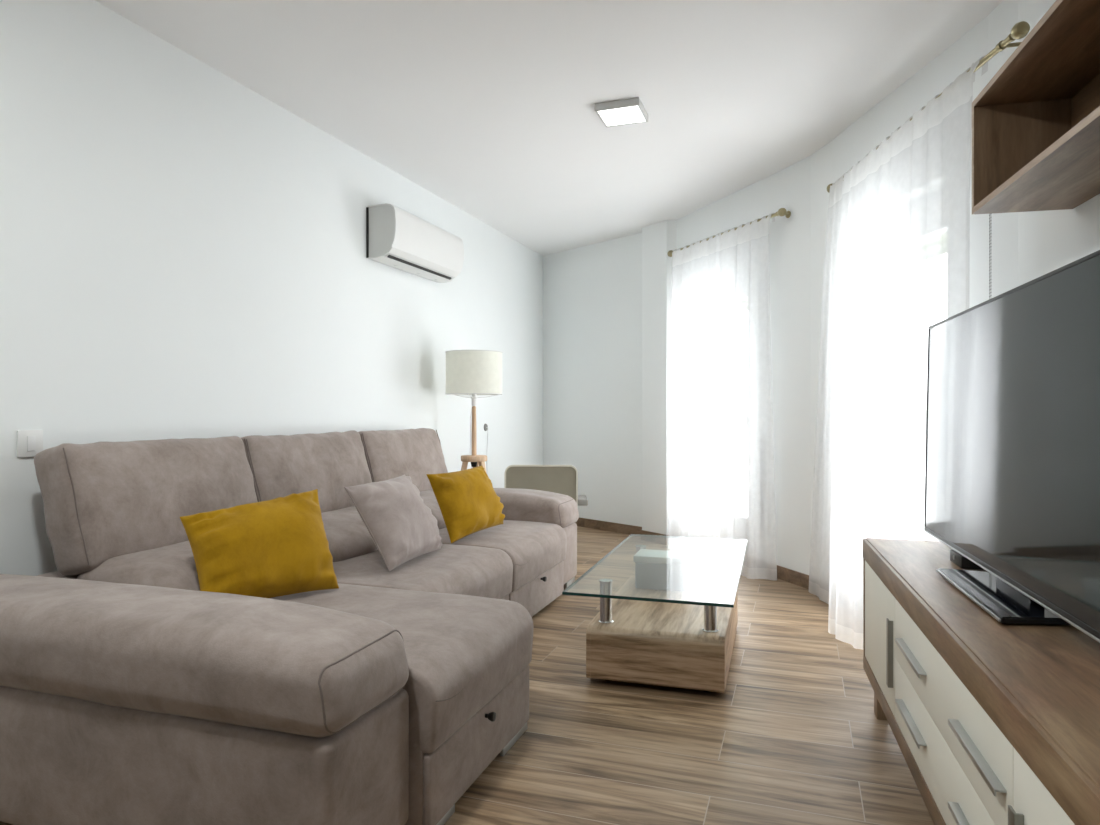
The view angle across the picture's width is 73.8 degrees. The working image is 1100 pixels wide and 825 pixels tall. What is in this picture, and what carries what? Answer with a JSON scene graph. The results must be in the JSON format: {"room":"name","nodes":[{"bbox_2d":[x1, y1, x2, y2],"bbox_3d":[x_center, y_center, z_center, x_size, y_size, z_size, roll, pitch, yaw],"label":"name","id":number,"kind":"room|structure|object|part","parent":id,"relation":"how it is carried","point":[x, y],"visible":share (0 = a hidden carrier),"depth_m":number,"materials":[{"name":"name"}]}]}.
{"room":"living room","nodes":[
{"label":"living room","id":0,"kind":"room"},
{"bbox_2d":[0,0,542,575],"bbox_3d":[-1.751,-0.240,2.952,0.240,2.600,9.945,0,0,20],"label":"wall","id":1,"kind":"structure","parent":0,"point":[183,251],"depth_m":3.19,"materials":[{"name":"white paint"}]},
{"bbox_2d":[17,430,42,457],"bbox_3d":[-1.777,0.106,2.508,0.014,0.092,0.086,0,0,20],"label":"light switch","id":2,"kind":"object","parent":1,"relation":"attached to","point":[29,442],"visible":0.9,"depth_m":2.50,"materials":[{"name":"white plastic"}]},
{"bbox_2d":[366,203,463,282],"bbox_3d":[-0.852,-1.076,4.760,0.208,0.319,0.885,0,0,20],"label":"air conditioner","id":3,"kind":"object","parent":1,"relation":"attached to","point":[397,238],"visible":1,"depth_m":4.54,"materials":[{"name":"white plastic"}]},
{"bbox_3d":[-0.944,-1.076,4.793,0.013,0.302,0.873,0,0,20],"label":"mounting plate","id":4,"kind":"part","parent":3,"relation":"part of","materials":[{"name":"black plastic"}]},
{"bbox_2d":[368,255,451,282],"bbox_3d":[-0.890,-0.925,4.774,0.103,0.012,0.885,0,0,20],"label":"grille","id":5,"kind":"object","parent":3,"relation":"attached to","point":[396,261],"depth_m":4.69,"materials":[{"name":"grey plastic"}]},
{"bbox_2d":[484,424,487,469],"bbox_3d":[-0.510,0.570,5.965,0.027,0.960,0.084,0,0,20],"label":"power cord","id":6,"kind":"object","parent":1,"relation":"attached to","point":[485,425],"visible":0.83,"depth_m":5.95,"materials":[{"name":"grey plastic"}]},
{"bbox_2d":[0,526,933,824],"bbox_3d":[0.135,1.135,2.312,4.431,0.150,9.943,0,0,19],"label":"floor","id":7,"kind":"structure","parent":0,"point":[794,736],"depth_m":2.40,"materials":[{"name":"brown wood"}]},
{"bbox_2d":[0,428,578,824],"bbox_3d":[-0.628,0.578,3.170,1.586,0.964,3.113,0,0,19],"label":"sofa","id":8,"kind":"object","parent":7,"relation":"on","point":[132,693],"visible":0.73,"depth_m":1.79,"materials":[{"name":"beige fabric"}]},
{"bbox_3d":[-1.223,0.772,3.571,0.173,0.477,2.562,0,0,19],"label":"frame","id":9,"kind":"part","parent":8,"relation":"part of","materials":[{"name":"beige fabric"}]},
{"bbox_2d":[77,540,199,590],"bbox_3d":[-1.234,0.570,2.674,0.481,0.205,0.818,0,0,19],"label":"cushion","id":10,"kind":"object","parent":8,"relation":"on","point":[165,563],"depth_m":2.35,"materials":[{"name":"beige fabric"}]},
{"bbox_3d":[-1.095,0.843,1.884,1.494,0.337,0.346,0,0,19],"label":"arm","id":11,"kind":"part","parent":8,"relation":"part of","materials":[{"name":"beige fabric"}]},
{"bbox_2d":[180,489,338,597],"bbox_3d":[-0.945,0.449,2.460,0.239,0.330,0.491,0,0,43],"label":"cushion","id":12,"kind":"object","parent":8,"relation":"on","point":[279,546],"visible":0.87,"depth_m":2.39,"materials":[{"name":"yellow fabric"}]},
{"bbox_2d":[321,506,377,561],"bbox_3d":[-0.959,0.571,3.478,0.481,0.207,0.875,0,0,19],"label":"cushion","id":13,"kind":"object","parent":8,"relation":"on","point":[349,539],"depth_m":3.21,"materials":[{"name":"beige fabric"}]},
{"bbox_2d":[344,474,441,571],"bbox_3d":[-0.631,0.450,3.089,0.245,0.332,0.493,0,0,19],"label":"cushion","id":14,"kind":"object","parent":8,"relation":"on","point":[393,511],"visible":1,"depth_m":2.95,"materials":[{"name":"beige fabric"}]},
{"bbox_2d":[269,583,533,753],"bbox_3d":[-0.787,0.737,2.340,1.329,0.233,0.720,0,0,19],"label":"seat cushion","id":15,"kind":"object","parent":8,"relation":"on","point":[465,653],"depth_m":2.14,"materials":[{"name":"beige fabric"}]},
{"bbox_2d":[333,544,512,598],"bbox_3d":[-0.730,0.738,3.155,0.912,0.234,0.862,0,0,19],"label":"seat cushion","id":16,"kind":"object","parent":8,"relation":"on","point":[464,569],"depth_m":3.02,"materials":[{"name":"beige fabric"}]},
{"bbox_2d":[420,489,445,528],"bbox_3d":[-0.678,0.569,4.304,0.481,0.207,0.863,0,0,19],"label":"cushion","id":17,"kind":"object","parent":8,"relation":"on","point":[428,496],"depth_m":4.01,"materials":[{"name":"beige fabric"}]},
{"bbox_2d":[426,466,504,542],"bbox_3d":[-0.394,0.450,3.675,0.195,0.332,0.514,0,0,27],"label":"cushion","id":18,"kind":"object","parent":8,"relation":"on","point":[468,502],"visible":1,"depth_m":3.54,"materials":[{"name":"yellow fabric"}]},
{"bbox_3d":[-0.191,0.938,2.133,0.031,0.189,0.703,0,0,19],"label":"drawer","id":19,"kind":"part","parent":8,"relation":"part of","materials":[{"name":"beige fabric"}]},
{"bbox_3d":[-0.173,0.872,2.104,0.034,0.027,0.027,0,0,19],"label":"knob","id":20,"kind":"part","parent":8,"relation":"part of","materials":[{"name":"black plastic"}]},
{"bbox_2d":[439,520,566,591],"bbox_3d":[-0.456,0.737,3.949,0.916,0.234,0.825,0,0,19],"label":"seat cushion","id":21,"kind":"object","parent":8,"relation":"on","point":[536,549],"depth_m":3.75,"materials":[{"name":"beige fabric"}]},
{"bbox_3d":[-0.062,0.938,3.806,0.031,0.189,0.816,0,0,19],"label":"drawer","id":22,"kind":"part","parent":8,"relation":"part of","materials":[{"name":"beige fabric"}]},
{"bbox_3d":[-0.397,0.843,4.541,1.100,0.337,0.339,0,0,19],"label":"arm","id":23,"kind":"part","parent":8,"relation":"part of","materials":[{"name":"beige fabric"}]},
{"bbox_2d":[445,350,502,471],"bbox_3d":[-0.507,0.324,5.027,0.419,1.473,0.447,0,0,7],"label":"floor lamp","id":24,"kind":"object","parent":7,"relation":"on","point":[468,372],"visible":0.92,"depth_m":4.85,"materials":[{"name":"white fabric"}]},
{"bbox_3d":[-0.644,0.695,4.934,0.187,0.730,0.040,0,0,-28],"label":"leg","id":25,"kind":"part","parent":24,"relation":"part of","materials":[{"name":"brown wood"}]},
{"bbox_3d":[-0.593,0.503,5.143,0.049,1.107,0.316,0,0,-27],"label":"power cord","id":26,"kind":"part","parent":24,"relation":"part of","materials":[{"name":"white plastic"}]},
{"bbox_2d":[471,394,476,405],"bbox_3d":[-0.518,-0.102,5.000,0.044,0.115,0.044,0,0,7],"label":"socket","id":27,"kind":"object","parent":24,"relation":"attached to","point":[474,398],"depth_m":4.99,"materials":[{"name":"white plastic"}]},
{"bbox_3d":[-0.518,-0.268,5.000,0.384,0.289,0.384,0,0,7],"label":"lamp shade","id":28,"kind":"part","parent":24,"relation":"part of","materials":[{"name":"white fabric"}]},
{"bbox_3d":[-0.398,0.695,4.924,0.187,0.730,0.040,0,0,32],"label":"leg","id":29,"kind":"part","parent":24,"relation":"part of","materials":[{"name":"brown wood"}]},
{"bbox_2d":[504,465,587,505],"bbox_3d":[-0.066,0.725,5.650,0.700,0.673,0.541,0,0,0],"label":"armchair","id":30,"kind":"object","parent":7,"relation":"on","point":[561,479],"visible":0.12,"depth_m":5.41,"materials":[{"name":"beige fabric"}]},
{"bbox_3d":[-0.066,0.574,5.424,0.519,0.351,0.024,0,0,0],"label":"backrest","id":31,"kind":"part","parent":30,"relation":"part of","materials":[{"name":"beige fabric"}]},
{"bbox_3d":[0.228,0.670,5.595,0.114,0.048,0.290,0,0,0],"label":"armrest","id":32,"kind":"part","parent":30,"relation":"part of","materials":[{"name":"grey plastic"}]},
{"bbox_2d":[562,534,747,692],"bbox_3d":[0.535,0.859,3.241,0.611,0.402,1.345,0,0,17],"label":"coffee table","id":33,"kind":"object","parent":7,"relation":"on","point":[678,639],"visible":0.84,"depth_m":2.83,"materials":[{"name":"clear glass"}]},
{"bbox_3d":[0.223,0.752,2.924,0.060,0.166,0.060,0,0,17],"label":"post","id":34,"kind":"part","parent":33,"relation":"part of","materials":[{"name":"silver metal"}]},
{"bbox_3d":[0.292,0.936,3.316,0.018,0.204,0.969,0,0,17],"label":"panel","id":35,"kind":"part","parent":33,"relation":"part of","materials":[{"name":"brown wood"}]},
{"bbox_3d":[0.456,0.752,3.679,0.060,0.166,0.060,0,0,17],"label":"post","id":36,"kind":"part","parent":33,"relation":"part of","materials":[{"name":"silver metal"}]},
{"bbox_2d":[633,549,690,591],"bbox_3d":[0.541,0.756,3.524,0.252,0.156,0.184,0,0,17],"label":"storage box","id":37,"kind":"object","parent":33,"relation":"on","point":[654,569],"visible":1,"depth_m":3.45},
{"bbox_3d":[0.541,0.694,3.524,0.252,0.032,0.184,0,0,17],"label":"lid","id":38,"kind":"part","parent":37,"relation":"part of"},
{"bbox_3d":[0.613,0.752,2.803,0.060,0.166,0.060,0,0,17],"label":"post","id":39,"kind":"part","parent":33,"relation":"part of","materials":[{"name":"silver metal"}]},
{"bbox_3d":[0.846,0.752,3.558,0.060,0.166,0.060,0,0,17],"label":"post","id":40,"kind":"part","parent":33,"relation":"part of","materials":[{"name":"silver metal"}]},
{"bbox_3d":[0.777,0.936,3.166,0.018,0.204,0.969,0,0,17],"label":"panel","id":41,"kind":"part","parent":33,"relation":"part of","materials":[{"name":"brown wood"}]},
{"bbox_2d":[863,538,1099,824],"bbox_3d":[1.057,0.753,1.550,0.468,0.613,2.100,0,0,15],"label":"tv stand","id":42,"kind":"object","parent":7,"relation":"on","point":[992,722],"visible":0.96,"depth_m":1.41,"materials":[{"name":"brown wood"}]},
{"bbox_3d":[1.335,0.692,2.551,0.452,0.346,0.022,0,0,15],"label":"panel","id":43,"kind":"part","parent":42,"relation":"part of","materials":[{"name":"brown wood"}]},
{"bbox_3d":[1.053,0.692,2.330,0.018,0.341,0.548,0,0,15],"label":"door","id":44,"kind":"part","parent":42,"relation":"part of","materials":[{"name":"beige paint"}]},
{"bbox_3d":[1.156,0.987,2.554,0.040,0.147,0.060,0,0,15],"label":"leg","id":45,"kind":"part","parent":42,"relation":"part of","materials":[{"name":"brown wood"}]},
{"bbox_3d":[0.975,0.690,2.103,0.014,0.191,0.028,0,0,15],"label":"handle","id":46,"kind":"part","parent":42,"relation":"part of","materials":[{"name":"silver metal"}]},
{"bbox_3d":[1.064,0.889,1.548,0.452,0.048,2.100,0,0,15],"label":"panel","id":47,"kind":"part","parent":42,"relation":"part of","materials":[{"name":"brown wood"}]},
{"bbox_3d":[0.901,0.775,1.835,0.019,0.011,0.280,0,0,15],"label":"handle","id":48,"kind":"part","parent":42,"relation":"part of","materials":[{"name":"metal"}]},
{"bbox_3d":[0.901,0.612,1.835,0.019,0.011,0.280,0,0,15],"label":"handle","id":49,"kind":"part","parent":42,"relation":"part of","materials":[{"name":"metal"}]},
{"bbox_3d":[0.857,0.777,1.604,0.018,0.170,0.949,0,0,15],"label":"drawer","id":50,"kind":"part","parent":42,"relation":"part of","materials":[{"name":"beige paint"}]},
{"bbox_3d":[0.857,0.606,1.604,0.018,0.170,0.949,0,0,15],"label":"drawer","id":51,"kind":"part","parent":42,"relation":"part of","materials":[{"name":"beige paint"}]},
{"bbox_3d":[0.760,0.775,1.313,0.019,0.011,0.283,0,0,15],"label":"handle","id":52,"kind":"part","parent":42,"relation":"part of","materials":[{"name":"metal"}]},
{"bbox_2d":[950,549,983,569],"bbox_3d":[1.240,0.427,2.135,0.113,0.035,0.122,0,0,14],"label":"box","id":53,"kind":"object","parent":42,"relation":"on","point":[958,559],"visible":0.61,"depth_m":2.09,"materials":[{"name":"black plastic"}]},
{"bbox_3d":[0.760,0.612,1.313,0.019,0.011,0.283,0,0,15],"label":"handle","id":54,"kind":"part","parent":42,"relation":"part of","materials":[{"name":"metal"}]},
{"bbox_2d":[923,250,1099,642],"bbox_3d":[1.170,0.078,1.861,0.281,0.737,1.272,0,0,14],"label":"television","id":55,"kind":"object","parent":42,"relation":"on","point":[1012,459],"visible":1,"depth_m":1.63,"materials":[{"name":"black plastic"}]},
{"bbox_3d":[1.143,0.436,1.748,0.278,0.014,0.507,0,0,14],"label":"foot plate","id":56,"kind":"part","parent":55,"relation":"part of","materials":[{"name":"black plastic"}]},
{"bbox_3d":[0.708,0.695,1.114,0.014,0.181,0.028,0,0,15],"label":"handle","id":57,"kind":"part","parent":42,"relation":"part of","materials":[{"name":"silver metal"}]},
{"bbox_3d":[0.661,0.692,0.878,0.018,0.341,0.548,0,0,15],"label":"door","id":58,"kind":"part","parent":42,"relation":"part of","materials":[{"name":"beige paint"}]},
{"bbox_2d":[95,0,1002,255],"bbox_3d":[0.135,-1.615,2.312,4.431,0.150,9.943,0,0,19],"label":"ceiling","id":59,"kind":"structure","parent":0,"point":[487,107],"depth_m":3.38,"materials":[{"name":"white paint"}]},
{"bbox_2d":[595,97,647,126],"bbox_3d":[0.366,-1.520,3.721,0.226,0.037,0.226,0,0,19],"label":"ceiling light","id":60,"kind":"object","parent":59,"relation":"in","point":[626,111],"visible":1,"depth_m":3.68,"materials":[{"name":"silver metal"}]},
{"bbox_2d":[598,106,644,125],"bbox_3d":[0.366,-1.520,3.721,0.202,0.029,0.202,0,0,19],"label":"diffuser","id":61,"kind":"object","parent":60,"relation":"attached to","point":[609,115],"depth_m":3.71,"materials":[{"name":"white plastic"}]},
{"bbox_2d":[543,220,676,534],"bbox_3d":[0.473,-0.240,6.801,0.383,2.600,2.143,0,0,-37],"label":"wall","id":62,"kind":"structure","parent":0,"point":[607,304],"depth_m":6.52,"materials":[{"name":"white paint"}]},
{"bbox_2d":[575,517,667,544],"bbox_3d":[0.494,1.019,6.553,0.141,0.082,1.729,0,0,-37],"label":"baseboard","id":63,"kind":"structure","parent":62,"relation":"attached to","point":[582,522],"depth_m":6.44,"materials":[{"name":"wood"}]},
{"bbox_2d":[677,0,1017,574],"bbox_3d":[1.569,-0.240,4.371,0.474,2.600,3.588,0,0,-12],"label":"wall","id":64,"kind":"structure","parent":0,"point":[797,242],"depth_m":4.43,"materials":[{"name":"white paint"}]},
{"bbox_2d":[717,520,717,553],"bbox_3d":[1.302,0.025,5.420,0.149,2.070,0.842,0,0,-21],"label":"window","id":65,"kind":"structure","parent":64,"relation":"in","point":[717,520],"depth_m":5.48,"materials":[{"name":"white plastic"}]},
{"bbox_2d":[667,208,790,256],"bbox_3d":[1.229,-1.240,5.145,0.137,0.052,1.334,0,0,-23],"label":"curtain rod","id":66,"kind":"object","parent":64,"relation":"attached to","point":[782,211],"visible":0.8,"depth_m":4.60,"materials":[{"name":"gold metal"}]},
{"bbox_2d":[668,233,718,564],"bbox_3d":[1.056,-0.100,5.387,0.082,2.312,0.653,0,0,-23],"label":"sheer curtain","id":67,"kind":"object","parent":66,"relation":"hanging from","point":[693,399],"visible":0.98,"depth_m":5.34,"materials":[{"name":"white fabric"}]},
{"bbox_3d":[1.190,-1.240,5.129,0.021,0.021,1.222,0,0,-23],"label":"rod","id":68,"kind":"part","parent":66,"relation":"part of","materials":[{"name":"gold metal"}]},
{"bbox_2d":[716,213,776,579],"bbox_3d":[1.256,-0.100,4.843,0.134,2.312,0.562,0,0,-23],"label":"sheer curtain","id":69,"kind":"object","parent":66,"relation":"hanging from","point":[745,439],"visible":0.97,"depth_m":4.76,"materials":[{"name":"white fabric"}]},
{"bbox_2d":[777,565,808,588],"bbox_3d":[1.503,1.019,4.474,0.072,0.082,1.071,0,0,-14],"label":"baseboard","id":70,"kind":"structure","parent":64,"relation":"attached to","point":[800,579],"depth_m":4.53,"materials":[{"name":"wood"}]},
{"bbox_2d":[827,21,1029,192],"bbox_3d":[1.588,-1.240,3.216,0.144,0.052,1.727,0,0,1],"label":"curtain rod","id":71,"kind":"object","parent":64,"relation":"attached to","point":[1021,29],"visible":0.43,"depth_m":2.46,"materials":[{"name":"gold metal"}]},
{"bbox_2d":[809,171,847,603],"bbox_3d":[1.546,-0.100,4.063,0.054,2.312,0.508,0,0,0],"label":"sheer curtain","id":72,"kind":"object","parent":71,"relation":"hanging from","point":[819,571],"visible":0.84,"depth_m":4.05,"materials":[{"name":"white fabric"}]},
{"bbox_2d":[828,56,987,649],"bbox_3d":[1.444,-0.100,3.189,0.228,2.312,1.208,0,0,1],"label":"sheer curtain","id":73,"kind":"object","parent":71,"relation":"hanging from","point":[904,251],"visible":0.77,"depth_m":3.15,"materials":[{"name":"white fabric"}]},
{"bbox_2d":[989,213,991,298],"bbox_3d":[1.670,-0.340,2.769,0.028,1.300,0.044,0,0,19],"label":"chain","id":74,"kind":"object","parent":64,"relation":"hanging from","point":[991,213],"visible":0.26,"depth_m":2.78,"materials":[{"name":"white plastic"}]},
{"bbox_2d":[1018,0,1099,285],"bbox_3d":[1.160,-0.240,-0.221,0.241,2.600,5.868,0,0,13],"label":"wall","id":75,"kind":"structure","parent":0,"point":[1048,240],"depth_m":2.40,"materials":[{"name":"white paint"}]},
{"bbox_2d":[972,0,1099,214],"bbox_3d":[1.316,-0.793,1.653,0.279,0.349,1.250,0,0,13],"label":"wall shelf","id":76,"kind":"object","parent":75,"relation":"attached to","point":[1036,122],"visible":1,"depth_m":2.09,"materials":[{"name":"brown wood"}]}
]}

